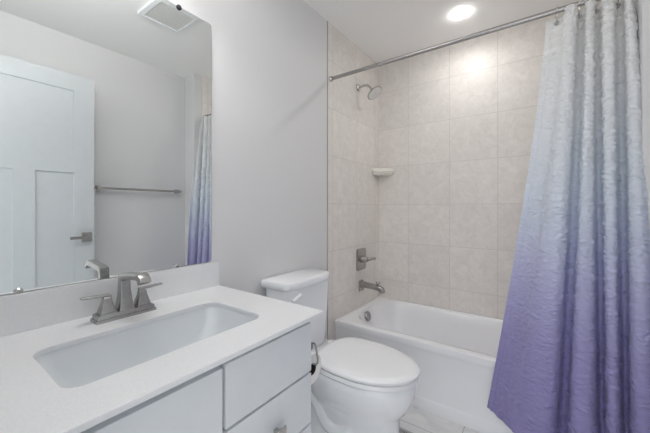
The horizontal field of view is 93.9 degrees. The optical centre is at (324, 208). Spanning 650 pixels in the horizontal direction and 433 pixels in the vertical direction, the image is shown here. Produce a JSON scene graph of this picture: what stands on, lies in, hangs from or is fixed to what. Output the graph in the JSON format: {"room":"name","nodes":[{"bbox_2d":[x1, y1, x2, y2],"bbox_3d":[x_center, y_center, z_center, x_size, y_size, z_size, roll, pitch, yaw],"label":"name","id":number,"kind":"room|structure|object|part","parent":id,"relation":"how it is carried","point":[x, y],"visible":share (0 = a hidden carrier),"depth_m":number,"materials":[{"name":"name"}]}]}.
{"room":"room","nodes":[
{"label":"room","id":0,"kind":"room"},
{"bbox_2d":[1,0,378,339],"bbox_3d":[-0.283,-0.050,1.733,0.103,2.450,2.685,0,0,36],"label":"wall","id":1,"kind":"structure","parent":0,"point":[269,57],"depth_m":1.76,"materials":[{"name":"paint"}]},
{"bbox_2d":[0,0,210,295],"bbox_3d":[-0.715,-0.286,1.036,0.012,1.060,0.739,0,0,36],"label":"mirror","id":2,"kind":"object","parent":1,"relation":"attached to","point":[105,105],"visible":1,"depth_m":1.00,"materials":[{"name":"grey mirror"}]},
{"bbox_2d":[0,261,218,336],"bbox_3d":[-0.709,0.290,1.038,0.018,0.106,0.791,0,0,36],"label":"backsplash","id":3,"kind":"structure","parent":1,"relation":"attached to","point":[25,311],"depth_m":0.94,"materials":[{"name":"white stone"}]},
{"bbox_2d":[327,21,327,339],"bbox_3d":[0.017,-0.110,2.064,0.004,2.330,0.006,0,0,36],"label":"trim","id":4,"kind":"structure","parent":1,"relation":"attached to","point":[327,21],"depth_m":2.06,"materials":[{"name":"metal"}]},
{"bbox_2d":[356,248,375,270],"bbox_3d":[0.331,0.407,2.409,0.106,0.172,0.152,0,0,36],"label":"shower valve","id":5,"kind":"object","parent":1,"relation":"attached to","point":[361,259],"visible":1,"depth_m":2.41,"materials":[{"name":"silver metal"}]},
{"bbox_3d":[0.293,0.407,2.436,0.012,0.172,0.152,0,0,36],"label":"plate","id":6,"kind":"part","parent":5,"relation":"part of","materials":[{"name":"silver metal"}]},
{"bbox_2d":[356,84,381,99],"bbox_3d":[0.342,-0.913,2.348,0.195,0.141,0.126,0,0,36],"label":"showerhead","id":7,"kind":"object","parent":1,"relation":"attached to","point":[374,92],"visible":1,"depth_m":2.33,"materials":[{"name":"silver metal"}]},
{"bbox_3d":[0.319,-0.939,2.365,0.121,0.063,0.018,0,0,36],"label":"arm","id":8,"kind":"part","parent":7,"relation":"part of","materials":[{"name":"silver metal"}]},
{"bbox_2d":[359,279,384,293],"bbox_3d":[0.372,0.615,2.380,0.206,0.096,0.068,0,0,36],"label":"tub spout","id":9,"kind":"object","parent":1,"relation":"attached to","point":[363,284],"visible":1,"depth_m":2.37,"materials":[{"name":"silver metal"}]},
{"bbox_2d":[372,168,393,175],"bbox_3d":[0.501,-0.315,2.608,0.149,0.056,0.149,0,0,36],"label":"corner shelf","id":10,"kind":"object","parent":1,"relation":"attached to","point":[375,171],"visible":1,"depth_m":2.60,"materials":[{"name":"beige ceramic"}]},
{"bbox_2d":[329,0,600,81],"bbox_3d":[0.641,-0.892,1.660,1.482,0.038,0.038,0,0,36],"label":"curtain rod","id":11,"kind":"object","parent":1,"relation":"attached to","point":[582,2],"visible":1,"depth_m":1.58,"materials":[{"name":"silver metal"}]},
{"bbox_2d":[487,0,649,432],"bbox_3d":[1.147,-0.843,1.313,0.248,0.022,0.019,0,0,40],"label":"shower curtain","id":12,"kind":"object","parent":11,"relation":"hanging from","point":[573,354],"visible":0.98,"depth_m":1.26,"materials":[{"name":"purple fabric"}]},
{"bbox_2d":[400,406,480,432],"bbox_3d":[0.108,1.205,0.775,1.854,0.060,3.785,0,0,36],"label":"floor","id":13,"kind":"structure","parent":0,"point":[416,420],"depth_m":1.65,"materials":[{"name":"tile"}]},
{"bbox_2d":[81,322,310,432],"bbox_3d":[-0.479,0.766,0.866,0.587,0.818,0.772,0,0,36],"label":"vanity cabinet","id":14,"kind":"object","parent":13,"relation":"on","point":[266,388],"visible":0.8,"depth_m":0.79,"materials":[{"name":"white paint"}]},
{"bbox_3d":[-0.388,0.724,0.584,0.048,0.672,0.412,0,0,36],"label":"door","id":15,"kind":"part","parent":14,"relation":"part of","materials":[{"name":"white paint"}]},
{"bbox_2d":[0,261,323,432],"bbox_3d":[-0.475,0.296,0.870,0.594,0.120,0.792,0,0,36],"label":"countertop","id":16,"kind":"structure","parent":14,"relation":"on","point":[33,324],"depth_m":0.79,"materials":[{"name":"white stone"}]},
{"bbox_2d":[80,272,162,324],"bbox_3d":[-0.597,0.269,0.944,0.174,0.148,0.234,0,0,36],"label":"faucet","id":17,"kind":"object","parent":16,"relation":"on","point":[124,307],"visible":1,"depth_m":0.96,"materials":[{"name":"silver metal"}]},
{"bbox_3d":[-0.690,0.267,0.913,0.019,0.011,0.076,0,0,36],"label":"lever","id":18,"kind":"part","parent":17,"relation":"part of","materials":[{"name":"silver metal"}]},
{"bbox_3d":[-0.674,0.297,0.936,0.043,0.050,0.045,0,0,36],"label":"handle","id":19,"kind":"part","parent":17,"relation":"part of","materials":[{"name":"silver metal"}]},
{"bbox_3d":[-0.644,0.333,0.978,0.057,0.021,0.172,0,0,36],"label":"plate","id":20,"kind":"part","parent":17,"relation":"part of","materials":[{"name":"silver metal"}]},
{"bbox_3d":[-0.596,0.258,0.943,0.172,0.128,0.045,0,0,36],"label":"spout","id":21,"kind":"part","parent":17,"relation":"part of","materials":[{"name":"silver metal"}]},
{"bbox_3d":[-0.615,0.297,1.019,0.043,0.050,0.045,0,0,36],"label":"handle","id":22,"kind":"part","parent":17,"relation":"part of","materials":[{"name":"silver metal"}]},
{"bbox_3d":[-0.598,0.267,1.042,0.019,0.011,0.076,0,0,36],"label":"lever","id":23,"kind":"part","parent":17,"relation":"part of","materials":[{"name":"silver metal"}]},
{"bbox_2d":[35,306,256,387],"bbox_3d":[-0.450,0.430,0.847,0.317,0.148,0.541,0,0,36],"label":"sink basin","id":24,"kind":"object","parent":16,"relation":"in","point":[87,362],"visible":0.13,"depth_m":0.90,"materials":[{"name":"white ceramic"}]},
{"bbox_3d":[-0.164,0.464,0.896,0.048,0.162,0.339,0,0,36],"label":"drawer","id":25,"kind":"part","parent":14,"relation":"part of","materials":[{"name":"white paint"}]},
{"bbox_3d":[-0.164,0.634,0.896,0.048,0.164,0.339,0,0,36],"label":"drawer","id":26,"kind":"part","parent":14,"relation":"part of","materials":[{"name":"white paint"}]},
{"bbox_3d":[-0.132,0.645,0.873,0.031,0.036,0.034,0,0,36],"label":"knob","id":27,"kind":"part","parent":14,"relation":"part of","materials":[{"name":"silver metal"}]},
{"bbox_3d":[-0.164,0.892,0.896,0.048,0.337,0.339,0,0,36],"label":"drawer","id":28,"kind":"part","parent":14,"relation":"part of","materials":[{"name":"white paint"}]},
{"bbox_2d":[311,342,318,365],"bbox_3d":[-0.089,0.511,1.101,0.155,0.117,0.063,0,0,36],"label":"toilet paper holder","id":29,"kind":"object","parent":14,"relation":"attached to","point":[313,343],"visible":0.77,"depth_m":1.08,"materials":[{"name":"silver metal"}]},
{"bbox_2d":[309,351,320,384],"bbox_3d":[-0.090,0.585,1.136,0.112,0.110,0.110,0,0,36],"label":"toilet paper roll","id":30,"kind":"object","parent":29,"relation":"hanging from","point":[315,370],"visible":0.19,"depth_m":1.12,"materials":[{"name":"white paper"}]},
{"bbox_2d":[261,268,419,432],"bbox_3d":[0.089,0.770,1.513,0.740,0.810,0.426,0,0,36],"label":"toilet","id":31,"kind":"object","parent":13,"relation":"on","point":[361,385],"visible":0.84,"depth_m":1.40,"materials":[{"name":"white ceramic"}]},
{"bbox_3d":[-0.137,0.385,1.656,0.206,0.040,0.393,0,0,36],"label":"tank lid","id":32,"kind":"part","parent":31,"relation":"part of","materials":[{"name":"white ceramic"}]},
{"bbox_3d":[-0.141,0.436,1.489,0.038,0.038,0.086,0,0,36],"label":"flush lever","id":33,"kind":"part","parent":31,"relation":"part of","materials":[{"name":"white plastic"}]},
{"bbox_3d":[-0.144,0.587,1.660,0.182,0.364,0.378,0,0,36],"label":"tank","id":34,"kind":"part","parent":31,"relation":"part of","materials":[{"name":"white ceramic"}]},
{"bbox_3d":[0.202,0.727,1.461,0.496,0.031,0.378,0,0,36],"label":"seat lid","id":35,"kind":"part","parent":31,"relation":"part of","materials":[{"name":"white plastic"}]},
{"bbox_3d":[0.201,0.755,1.462,0.489,0.024,0.374,0,0,36],"label":"seat","id":36,"kind":"part","parent":31,"relation":"part of","materials":[{"name":"white plastic"}]},
{"bbox_2d":[400,427,411,432],"bbox_3d":[0.381,1.172,1.568,0.255,0.006,0.112,0,0,36],"label":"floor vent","id":37,"kind":"object","parent":13,"relation":"in","point":[402,430],"visible":0.17,"depth_m":1.59,"materials":[{"name":"metal"}]},
{"bbox_2d":[335,297,512,432],"bbox_3d":[0.876,0.978,1.988,1.481,0.392,0.716,0,0,36],"label":"bathtub","id":38,"kind":"object","parent":13,"relation":"on","point":[454,352],"visible":0.45,"depth_m":1.82,"materials":[{"name":"white ceramic"}]},
{"bbox_3d":[0.334,0.841,2.370,0.034,0.074,0.076,0,0,36],"label":"overflow plate","id":39,"kind":"part","parent":38,"relation":"part of","materials":[{"name":"silver metal"}]},
{"bbox_2d":[304,0,580,62],"bbox_3d":[0.428,-1.305,1.222,1.854,0.060,2.685,0,0,36],"label":"ceiling","id":40,"kind":"structure","parent":0,"point":[383,30],"depth_m":2.04,"materials":[{"name":"paint"}]},
{"bbox_2d":[452,8,469,18],"bbox_3d":[0.888,-1.267,1.984,0.104,0.015,0.104,0,0,36],"label":"recessed light","id":41,"kind":"object","parent":40,"relation":"in","point":[461,13],"visible":1,"depth_m":1.97,"materials":[{"name":"white paint"}]},
{"bbox_2d":[379,1,600,318],"bbox_3d":[1.117,-0.050,2.319,1.493,2.450,0.100,0,0,36],"label":"wall","id":42,"kind":"structure","parent":0,"point":[457,121],"depth_m":2.32,"materials":[{"name":"tile"}]},
{"bbox_2d":[637,0,649,236],"bbox_3d":[1.573,-0.050,1.450,0.261,2.450,0.980,0,0,36],"label":"wall","id":43,"kind":"structure","parent":0,"point":[643,6],"depth_m":1.12,"materials":[{"name":"paint"}]}
]}

